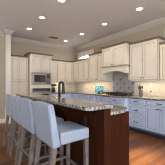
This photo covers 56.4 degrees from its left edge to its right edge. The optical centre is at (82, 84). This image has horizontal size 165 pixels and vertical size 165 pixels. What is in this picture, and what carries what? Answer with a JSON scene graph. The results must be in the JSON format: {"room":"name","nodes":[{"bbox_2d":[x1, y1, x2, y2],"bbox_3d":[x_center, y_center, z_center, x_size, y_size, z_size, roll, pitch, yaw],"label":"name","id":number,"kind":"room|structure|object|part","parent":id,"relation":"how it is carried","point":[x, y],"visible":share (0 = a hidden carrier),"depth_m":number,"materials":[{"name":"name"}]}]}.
{"room":"kitchen","nodes":[
{"label":"kitchen","id":0,"kind":"room"},
{"bbox_2d":[0,36,4,118],"bbox_3d":[-4.364,-0.239,4.152,4.043,3.048,0.488,0,0,-37],"label":"wall","id":1,"kind":"structure","parent":0,"point":[2,38],"depth_m":5.13,"materials":[{"name":"beige paint"}]},
{"bbox_2d":[0,119,10,123],"bbox_3d":[-4.131,1.215,3.973,4.203,0.140,0.358,0,0,-37],"label":"baseboard","id":2,"kind":"structure","parent":1,"relation":"attached to","point":[1,120],"depth_m":5.08,"materials":[{"name":"white paint"}]},
{"bbox_2d":[0,16,164,50],"bbox_3d":[-0.807,-1.690,2.079,7.220,0.149,8.090,0,0,-37],"label":"trim","id":3,"kind":"structure","parent":1,"relation":"attached to","point":[159,21],"depth_m":5.59,"materials":[{"name":"paint"}]},
{"bbox_2d":[5,35,10,118],"bbox_3d":[-2.635,-0.239,5.334,0.139,3.048,0.688,0,0,-37],"label":"column","id":4,"kind":"structure","parent":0,"point":[7,37],"depth_m":5.08,"materials":[{"name":"white paint"}]},
{"bbox_2d":[11,41,74,97],"bbox_3d":[-3.232,-0.240,5.417,7.380,3.050,0.160,0,0,-37],"label":"wall","id":5,"kind":"structure","parent":0,"point":[17,48],"depth_m":6.49,"materials":[{"name":"beige paint"}]},
{"bbox_2d":[51,59,72,81],"bbox_3d":[-1.001,-0.569,6.762,1.190,0.952,0.378,0,0,-37],"label":"upper cabinet","id":6,"kind":"object","parent":5,"relation":"attached to","point":[61,70],"visible":0.91,"depth_m":6.64,"materials":[{"name":"beige paint"}]},
{"bbox_3d":[-1.226,-0.555,6.407,0.381,0.844,0.021,0,0,-37],"label":"door","id":7,"kind":"part","parent":6,"relation":"part of","materials":[{"name":"beige paint"}]},
{"bbox_3d":[-0.912,-0.555,6.644,0.381,0.844,0.021,0,0,-37],"label":"door","id":8,"kind":"part","parent":6,"relation":"part of","materials":[{"name":"beige paint"}]},
{"bbox_3d":[-0.903,-1.015,6.632,1.190,0.060,0.050,0,0,-37],"label":"crown","id":9,"kind":"part","parent":6,"relation":"part of","materials":[{"name":"beige paint"}]},
{"bbox_3d":[-0.599,-0.555,6.881,0.381,0.844,0.021,0,0,-37],"label":"door","id":10,"kind":"part","parent":6,"relation":"part of","materials":[{"name":"beige paint"}]},
{"bbox_2d":[51,82,74,91],"bbox_3d":[-0.983,0.074,7.008,1.526,0.518,0.012,0,0,-37],"label":"backsplash","id":11,"kind":"structure","parent":5,"relation":"attached to","point":[69,86],"depth_m":7.21,"materials":[{"name":"tile"}]},
{"bbox_2d":[0,0,164,46],"bbox_3d":[-0.807,-1.825,2.079,7.820,0.120,8.690,0,0,-37],"label":"ceiling","id":12,"kind":"structure","parent":0,"point":[67,20],"depth_m":4.00,"materials":[{"name":"paint"}]},
{"bbox_2d":[0,123,164,164],"bbox_3d":[-0.807,1.345,2.079,7.820,0.120,8.690,0,0,-37],"label":"floor","id":13,"kind":"structure","parent":0,"point":[144,149],"depth_m":2.99,"materials":[{"name":"brown wood"}]},
{"bbox_2d":[11,54,27,96],"bbox_3d":[-2.376,0.117,5.715,0.606,2.335,0.387,0,0,-37],"label":"pantry cabinet","id":14,"kind":"object","parent":13,"relation":"on","point":[19,63],"visible":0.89,"depth_m":5.58,"materials":[{"name":"beige paint"}]},
{"bbox_3d":[-2.404,-0.543,5.503,0.292,0.867,0.021,0,0,-37],"label":"door","id":15,"kind":"part","parent":14,"relation":"part of","materials":[{"name":"beige paint"}]},
{"bbox_3d":[-2.404,0.537,5.503,0.292,1.275,0.021,0,0,-37],"label":"door","id":16,"kind":"part","parent":14,"relation":"part of","materials":[{"name":"beige paint"}]},
{"bbox_3d":[-2.274,-1.020,5.582,0.606,0.060,0.050,0,0,-37],"label":"crown","id":17,"kind":"part","parent":14,"relation":"part of","materials":[{"name":"beige paint"}]},
{"bbox_3d":[-2.163,-0.543,5.685,0.292,0.867,0.021,0,0,-37],"label":"door","id":18,"kind":"part","parent":14,"relation":"part of","materials":[{"name":"beige paint"}]},
{"bbox_3d":[-2.163,0.537,5.685,0.292,1.275,0.021,0,0,-37],"label":"door","id":19,"kind":"part","parent":14,"relation":"part of","materials":[{"name":"beige paint"}]},
{"bbox_2d":[3,94,35,152],"bbox_3d":[-1.311,0.737,3.201,0.550,1.096,0.460,0,0,-38],"label":"bar stool","id":20,"kind":"object","parent":13,"relation":"on","point":[9,113],"visible":0.47,"depth_m":3.01,"materials":[{"name":"white fabric"}]},
{"bbox_3d":[-1.599,0.959,3.225,0.127,0.652,0.052,0,0,-38],"label":"leg","id":21,"kind":"part","parent":20,"relation":"part of","materials":[{"name":"grey wood"}]},
{"bbox_3d":[-1.458,0.419,3.085,0.151,0.460,0.460,0,0,-38],"label":"backrest","id":22,"kind":"part","parent":20,"relation":"part of","materials":[{"name":"fabric"}]},
{"bbox_3d":[-1.355,0.959,2.915,0.127,0.652,0.052,0,0,-38],"label":"leg","id":23,"kind":"part","parent":20,"relation":"part of","materials":[{"name":"grey wood"}]},
{"bbox_2d":[9,95,46,164],"bbox_3d":[-0.963,0.737,2.740,0.550,1.096,0.460,0,0,-36],"label":"bar stool","id":24,"kind":"object","parent":13,"relation":"on","point":[14,99],"visible":0.57,"depth_m":2.53,"materials":[{"name":"white fabric"}]},
{"bbox_3d":[-1.250,0.959,2.775,0.127,0.652,0.052,0,0,-36],"label":"leg","id":25,"kind":"part","parent":24,"relation":"part of","materials":[{"name":"grey wood"}]},
{"bbox_3d":[-1.114,0.419,2.630,0.151,0.460,0.460,0,0,-36],"label":"backrest","id":26,"kind":"part","parent":24,"relation":"part of","materials":[{"name":"fabric"}]},
{"bbox_3d":[-1.017,0.959,2.457,0.127,0.652,0.052,0,0,-36],"label":"leg","id":27,"kind":"part","parent":24,"relation":"part of","materials":[{"name":"grey wood"}]},
{"bbox_2d":[24,52,52,92],"bbox_3d":[-1.713,0.062,6.024,0.922,2.445,0.696,0,0,-37],"label":"oven tower","id":28,"kind":"object","parent":13,"relation":"on","point":[37,62],"visible":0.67,"depth_m":5.70,"materials":[{"name":"beige paint"}]},
{"bbox_3d":[-1.946,0.045,5.643,0.021,2.180,0.220,0,0,-37],"label":"panel","id":29,"kind":"part","parent":28,"relation":"part of","materials":[{"name":"beige paint"}]},
{"bbox_3d":[-1.689,-0.786,5.668,0.380,0.592,0.021,0,0,-37],"label":"door","id":30,"kind":"part","parent":28,"relation":"part of","materials":[{"name":"beige paint"}]},
{"bbox_3d":[-1.713,-1.127,6.024,0.922,0.065,0.688,0,0,-37],"label":"crown","id":31,"kind":"part","parent":28,"relation":"part of","materials":[{"name":"beige paint"}]},
{"bbox_2d":[31,72,50,84],"bbox_3d":[-1.647,-0.215,5.936,0.780,0.452,0.483,0,0,-37],"label":"microwave","id":32,"kind":"object","parent":28,"relation":"in","point":[37,78],"visible":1,"depth_m":5.74,"materials":[{"name":"silver metal"}]},
{"bbox_3d":[-1.591,-0.214,5.736,0.512,0.350,0.030,0,0,-37],"label":"door","id":33,"kind":"part","parent":32,"relation":"part of","materials":[{"name":"metal"}]},
{"bbox_3d":[-1.580,-0.214,5.723,0.430,0.260,0.004,0,0,-37],"label":"door glass","id":34,"kind":"part","parent":32,"relation":"part of","materials":[{"name":"black glass"}]},
{"bbox_3d":[-1.325,-0.214,5.938,0.147,0.350,0.030,0,0,-37],"label":"control panel","id":35,"kind":"part","parent":32,"relation":"part of","materials":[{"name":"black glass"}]},
{"bbox_2d":[31,88,50,95],"bbox_3d":[-1.683,0.477,5.983,0.770,0.670,0.646,0,0,-37],"label":"wall oven","id":36,"kind":"object","parent":28,"relation":"in","point":[43,91],"visible":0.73,"depth_m":5.77,"materials":[{"name":"silver metal"}]},
{"bbox_3d":[-1.529,0.539,5.780,0.770,0.545,0.034,0,0,-37],"label":"door","id":37,"kind":"part","parent":36,"relation":"part of","materials":[{"name":"metal"}]},
{"bbox_3d":[-1.378,-0.786,5.903,0.380,0.592,0.021,0,0,-37],"label":"door","id":38,"kind":"part","parent":28,"relation":"part of","materials":[{"name":"beige paint"}]},
{"bbox_2d":[18,98,63,164],"bbox_3d":[-0.623,0.737,2.291,0.550,1.096,0.460,0,0,-38],"label":"bar stool","id":39,"kind":"object","parent":13,"relation":"on","point":[26,106],"visible":0.7,"depth_m":2.12,"materials":[{"name":"white fabric"}]},
{"bbox_3d":[-0.911,0.959,2.316,0.127,0.652,0.052,0,0,-38],"label":"leg","id":40,"kind":"part","parent":39,"relation":"part of","materials":[{"name":"grey wood"}]},
{"bbox_3d":[-0.771,0.419,2.176,0.151,0.460,0.460,0,0,-38],"label":"backrest","id":41,"kind":"part","parent":39,"relation":"part of","materials":[{"name":"fabric"}]},
{"bbox_3d":[-0.668,0.959,2.006,0.127,0.652,0.052,0,0,-38],"label":"leg","id":42,"kind":"part","parent":39,"relation":"part of","materials":[{"name":"grey wood"}]},
{"bbox_3d":[-0.560,0.560,2.341,0.390,0.154,0.455,0,0,-38],"label":"seat","id":43,"kind":"part","parent":39,"relation":"part of","materials":[{"name":"fabric"}]},
{"bbox_3d":[-0.316,0.959,2.281,0.053,0.652,0.052,0,0,-38],"label":"leg","id":44,"kind":"part","parent":39,"relation":"part of","materials":[{"name":"grey wood"}]},
{"bbox_2d":[32,101,88,164],"bbox_3d":[-0.270,0.737,1.833,0.550,1.096,0.460,0,0,-37],"label":"bar stool","id":45,"kind":"object","parent":13,"relation":"on","point":[54,134],"visible":1,"depth_m":1.70,"materials":[{"name":"white fabric"}]},
{"bbox_3d":[-0.558,0.959,1.863,0.127,0.652,0.052,0,0,-37],"label":"leg","id":46,"kind":"part","parent":45,"relation":"part of","materials":[{"name":"grey wood"}]},
{"bbox_3d":[-0.420,0.419,1.720,0.151,0.460,0.460,0,0,-37],"label":"backrest","id":47,"kind":"part","parent":45,"relation":"part of","materials":[{"name":"white fabric"}]},
{"bbox_3d":[-0.320,0.959,1.548,0.127,0.652,0.052,0,0,-37],"label":"leg","id":48,"kind":"part","parent":45,"relation":"part of","materials":[{"name":"grey wood"}]},
{"bbox_3d":[-0.202,0.959,2.132,0.053,0.652,0.052,0,0,-37],"label":"leg","id":49,"kind":"part","parent":45,"relation":"part of","materials":[{"name":"grey wood"}]},
{"bbox_3d":[-0.207,0.560,1.881,0.390,0.154,0.455,0,0,-37],"label":"seat","id":50,"kind":"part","parent":45,"relation":"part of","materials":[{"name":"white fabric"}]},
{"bbox_3d":[0.036,0.959,1.818,0.053,0.652,0.052,0,0,-37],"label":"leg","id":51,"kind":"part","parent":45,"relation":"part of","materials":[{"name":"grey wood"}]},
{"bbox_2d":[51,93,70,97],"bbox_3d":[-1.023,0.831,6.575,0.930,0.908,0.646,0,0,-37],"label":"base cabinet","id":52,"kind":"object","parent":13,"relation":"on","point":[66,95],"visible":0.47,"depth_m":6.43,"materials":[{"name":"blue paint"}]},
{"bbox_3d":[-0.669,0.474,6.489,0.451,0.162,0.021,0,0,-37],"label":"drawer","id":53,"kind":"part","parent":52,"relation":"part of","materials":[{"name":"blue paint"}]},
{"bbox_2d":[20,97,128,164],"bbox_3d":[-0.411,0.781,2.999,0.863,1.008,2.760,0,0,-37],"label":"kitchen island","id":54,"kind":"object","parent":13,"relation":"on","point":[108,137],"visible":0.4,"depth_m":2.02,"materials":[{"name":"brown wood"}]},
{"bbox_2d":[15,93,112,110],"bbox_3d":[-0.653,0.254,2.819,0.410,0.042,2.875,0,0,-37],"label":"island countertop","id":55,"kind":"structure","parent":54,"relation":"on","point":[83,105],"depth_m":1.99,"materials":[{"name":"stone"}]},
{"bbox_2d":[111,105,126,114],"bbox_3d":[-0.299,0.360,3.137,0.553,0.040,2.755,0,0,-37],"label":"island countertop","id":56,"kind":"structure","parent":54,"relation":"on","point":[116,109],"depth_m":2.09,"materials":[{"name":"stone"}]},
{"bbox_2d":[58,81,64,96],"bbox_3d":[-0.405,0.137,3.070,0.121,0.405,0.154,0,0,37],"label":"faucet","id":57,"kind":"object","parent":56,"relation":"on","point":[60,82],"visible":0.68,"depth_m":3.04,"materials":[{"name":"black metal"}]},
{"bbox_3d":[0.472,0.835,2.063,0.472,0.901,0.018,0,0,-37],"label":"panel","id":58,"kind":"part","parent":54,"relation":"part of","materials":[{"name":"brown wood"}]},
{"bbox_2d":[71,93,82,99],"bbox_3d":[-0.017,0.831,6.473,0.646,0.908,0.773,0,0,-37],"label":"base cabinet","id":59,"kind":"object","parent":13,"relation":"on","point":[73,95],"visible":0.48,"depth_m":6.29,"materials":[{"name":"blue paint"}]},
{"bbox_2d":[82,94,93,101],"bbox_3d":[0.451,0.831,5.854,0.646,0.908,0.775,0,0,-37],"label":"base cabinet","id":60,"kind":"object","parent":13,"relation":"on","point":[85,97],"visible":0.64,"depth_m":5.71,"materials":[{"name":"blue paint"}]},
{"bbox_2d":[94,95,129,129],"bbox_3d":[1.051,0.831,4.975,0.750,0.908,1.342,0,0,-37],"label":"base cabinet","id":61,"kind":"object","parent":13,"relation":"on","point":[117,101],"visible":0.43,"depth_m":4.59,"materials":[{"name":"blue paint"}]},
{"bbox_3d":[0.619,0.474,5.008,0.021,0.162,0.564,0,0,-37],"label":"drawer","id":62,"kind":"part","parent":61,"relation":"part of","materials":[{"name":"blue paint"}]},
{"bbox_2d":[51,91,164,100],"bbox_3d":[0.609,0.355,4.912,1.537,0.040,5.272,0,0,-37],"label":"countertop","id":63,"kind":"structure","parent":61,"relation":"on","point":[75,92],"depth_m":4.43,"materials":[{"name":"stone"}]},
{"bbox_2d":[51,84,56,92],"bbox_3d":[-1.232,0.159,6.492,0.207,0.350,0.257,0,0,-37],"label":"coffee maker","id":64,"kind":"object","parent":63,"relation":"on","point":[53,88],"visible":0.82,"depth_m":6.42,"materials":[{"name":"black plastic"}]},
{"bbox_2d":[95,86,103,92],"bbox_3d":[0.636,0.202,5.823,0.320,0.265,0.150,0,0,25],"label":"screen","id":65,"kind":"object","parent":63,"relation":"on","point":[98,89],"visible":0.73,"depth_m":5.81,"materials":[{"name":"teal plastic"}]},
{"bbox_2d":[102,92,131,95],"bbox_3d":[1.075,0.298,4.969,0.530,0.072,0.900,0,0,-37],"label":"gas cooktop","id":66,"kind":"object","parent":63,"relation":"in","point":[107,93],"visible":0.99,"depth_m":4.85,"materials":[{"name":"black metal"}]},
{"bbox_3d":[0.792,0.710,4.779,0.021,0.290,1.137,0,0,-37],"label":"drawer","id":67,"kind":"part","parent":61,"relation":"part of","materials":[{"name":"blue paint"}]},
{"bbox_3d":[0.965,0.474,4.550,0.021,0.162,0.564,0,0,-37],"label":"drawer","id":68,"kind":"part","parent":61,"relation":"part of","materials":[{"name":"blue paint"}]},
{"bbox_2d":[128,98,146,133],"bbox_3d":[1.650,0.831,4.262,0.654,0.908,0.508,0,0,-37],"label":"base cabinet","id":69,"kind":"object","parent":13,"relation":"on","point":[136,107],"visible":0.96,"depth_m":4.08,"materials":[{"name":"blue paint"}]},
{"bbox_3d":[1.429,0.688,4.095,0.021,0.295,0.490,0,0,-37],"label":"drawer","id":70,"kind":"part","parent":69,"relation":"part of","materials":[{"name":"blue paint"}]},
{"bbox_3d":[1.429,0.459,4.095,0.021,0.143,0.490,0,0,-37],"label":"drawer","id":71,"kind":"part","parent":69,"relation":"part of","materials":[{"name":"blue paint"}]},
{"bbox_3d":[1.429,0.993,4.095,0.021,0.295,0.490,0,0,-37],"label":"drawer","id":72,"kind":"part","parent":69,"relation":"part of","materials":[{"name":"blue paint"}]},
{"bbox_2d":[145,99,164,138],"bbox_3d":[2.020,0.831,3.772,0.654,0.908,0.716,0,0,-37],"label":"base cabinet","id":73,"kind":"object","parent":13,"relation":"on","point":[154,109],"visible":1,"depth_m":3.69,"materials":[{"name":"blue paint"}]},
{"bbox_3d":[1.692,0.840,3.746,0.021,0.600,0.344,0,0,-37],"label":"door","id":74,"kind":"part","parent":73,"relation":"part of","materials":[{"name":"blue paint"}]},
{"bbox_3d":[1.799,0.459,3.605,0.021,0.143,0.698,0,0,-37],"label":"drawer","id":75,"kind":"part","parent":73,"relation":"part of","materials":[{"name":"blue paint"}]},
{"bbox_3d":[1.906,0.840,3.464,0.021,0.600,0.344,0,0,-37],"label":"door","id":76,"kind":"part","parent":73,"relation":"part of","materials":[{"name":"blue paint"}]},
{"bbox_2d":[75,24,164,96],"bbox_3d":[2.136,-0.240,4.305,0.160,3.050,8.090,0,0,-37],"label":"wall","id":77,"kind":"structure","parent":0,"point":[158,30],"depth_m":4.96,"materials":[{"name":"beige paint"}]},
{"bbox_2d":[73,58,88,81],"bbox_3d":[0.021,-0.574,6.648,0.378,0.962,1.120,0,0,-37],"label":"upper cabinet","id":78,"kind":"object","parent":77,"relation":"attached to","point":[80,67],"visible":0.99,"depth_m":6.48,"materials":[{"name":"beige paint"}]},
{"bbox_3d":[-0.320,-0.560,6.854,0.021,0.854,0.357,0,0,-37],"label":"door","id":79,"kind":"part","parent":78,"relation":"part of","materials":[{"name":"beige paint"}]},
{"bbox_3d":[-0.097,-0.560,6.559,0.021,0.854,0.357,0,0,-37],"label":"door","id":80,"kind":"part","parent":78,"relation":"part of","materials":[{"name":"beige paint"}]},
{"bbox_3d":[0.126,-0.560,6.265,0.021,0.854,0.357,0,0,-37],"label":"door","id":81,"kind":"part","parent":78,"relation":"part of","materials":[{"name":"beige paint"}]},
{"bbox_2d":[78,49,93,59],"bbox_3d":[0.163,-1.165,6.843,0.124,0.590,1.130,0,0,-37],"label":"window","id":82,"kind":"structure","parent":77,"relation":"in","point":[88,52],"depth_m":6.84,"materials":[{"name":"white paint"}]},
{"bbox_2d":[88,51,105,81],"bbox_3d":[0.621,-0.634,5.855,0.378,1.082,0.956,0,0,-37],"label":"upper cabinet","id":83,"kind":"object","parent":77,"relation":"attached to","point":[95,59],"visible":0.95,"depth_m":5.73,"materials":[{"name":"beige paint"}]},
{"bbox_3d":[0.384,-0.620,5.923,0.021,0.974,0.434,0,0,-37],"label":"door","id":84,"kind":"part","parent":83,"relation":"part of","materials":[{"name":"beige paint"}]},
{"bbox_3d":[0.653,-0.620,5.567,0.021,0.974,0.434,0,0,-37],"label":"door","id":85,"kind":"part","parent":83,"relation":"part of","materials":[{"name":"beige paint"}]},
{"bbox_2d":[100,41,134,80],"bbox_3d":[1.141,-0.690,5.019,0.557,1.130,1.107,0,0,-37],"label":"upper cabinet","id":86,"kind":"object","parent":77,"relation":"attached to","point":[115,57],"visible":0.95,"depth_m":4.76,"materials":[{"name":"beige paint"}]},
{"bbox_3d":[0.815,-0.886,5.072,0.021,0.578,0.468,0,0,-37],"label":"door","id":87,"kind":"part","parent":86,"relation":"part of","materials":[{"name":"beige paint"}]},
{"bbox_3d":[0.891,-0.354,5.423,0.463,0.459,0.040,0,0,-37],"label":"panel","id":88,"kind":"part","parent":86,"relation":"part of","materials":[{"name":"beige paint"}]},
{"bbox_2d":[101,64,129,68],"bbox_3d":[1.022,-0.562,4.930,0.203,0.043,1.051,0,0,-37],"label":"mantel shelf","id":89,"kind":"object","parent":86,"relation":"attached to","point":[113,66],"depth_m":4.79,"materials":[{"name":"beige paint"}]},
{"bbox_3d":[1.139,-1.222,5.018,0.553,0.065,1.107,0,0,-37],"label":"crown","id":90,"kind":"part","parent":86,"relation":"part of","materials":[{"name":"beige paint"}]},
{"bbox_3d":[1.103,-0.886,4.692,0.021,0.578,0.468,0,0,-37],"label":"door","id":91,"kind":"part","parent":86,"relation":"part of","materials":[{"name":"beige paint"}]},
{"bbox_3d":[1.462,-0.354,4.670,0.463,0.459,0.040,0,0,-37],"label":"panel","id":92,"kind":"part","parent":86,"relation":"part of","materials":[{"name":"beige paint"}]},
{"bbox_2d":[75,74,164,96],"bbox_3d":[1.226,-0.006,5.363,0.012,0.678,5.276,0,0,-37],"label":"backsplash","id":93,"kind":"structure","parent":77,"relation":"attached to","point":[120,82],"depth_m":5.09,"materials":[{"name":"tile"}]},
{"bbox_2d":[129,36,164,80],"bbox_3d":[1.790,-0.654,4.309,0.378,1.122,0.886,0,0,-37],"label":"upper cabinet","id":94,"kind":"object","parent":77,"relation":"attached to","point":[145,54],"visible":0.99,"depth_m":4.16,"materials":[{"name":"beige paint"}]},
{"bbox_3d":[1.533,-0.640,4.404,0.021,1.014,0.400,0,0,-37],"label":"door","id":95,"kind":"part","parent":94,"relation":"part of","materials":[{"name":"beige paint"}]},
{"bbox_3d":[1.790,-1.185,4.309,0.377,0.060,0.886,0,0,-37],"label":"crown","id":96,"kind":"part","parent":94,"relation":"part of","materials":[{"name":"beige paint"}]},
{"bbox_3d":[1.781,-0.640,4.076,0.021,1.014,0.400,0,0,-37],"label":"door","id":97,"kind":"part","parent":94,"relation":"part of","materials":[{"name":"beige paint"}]},
{"bbox_2d":[159,41,164,80],"bbox_3d":[2.321,-0.579,3.673,0.298,0.972,0.851,0,0,-37],"label":"upper cabinet","id":98,"kind":"object","parent":77,"relation":"attached to","point":[162,44],"visible":1,"depth_m":3.89,"materials":[{"name":"beige paint"}]}
]}

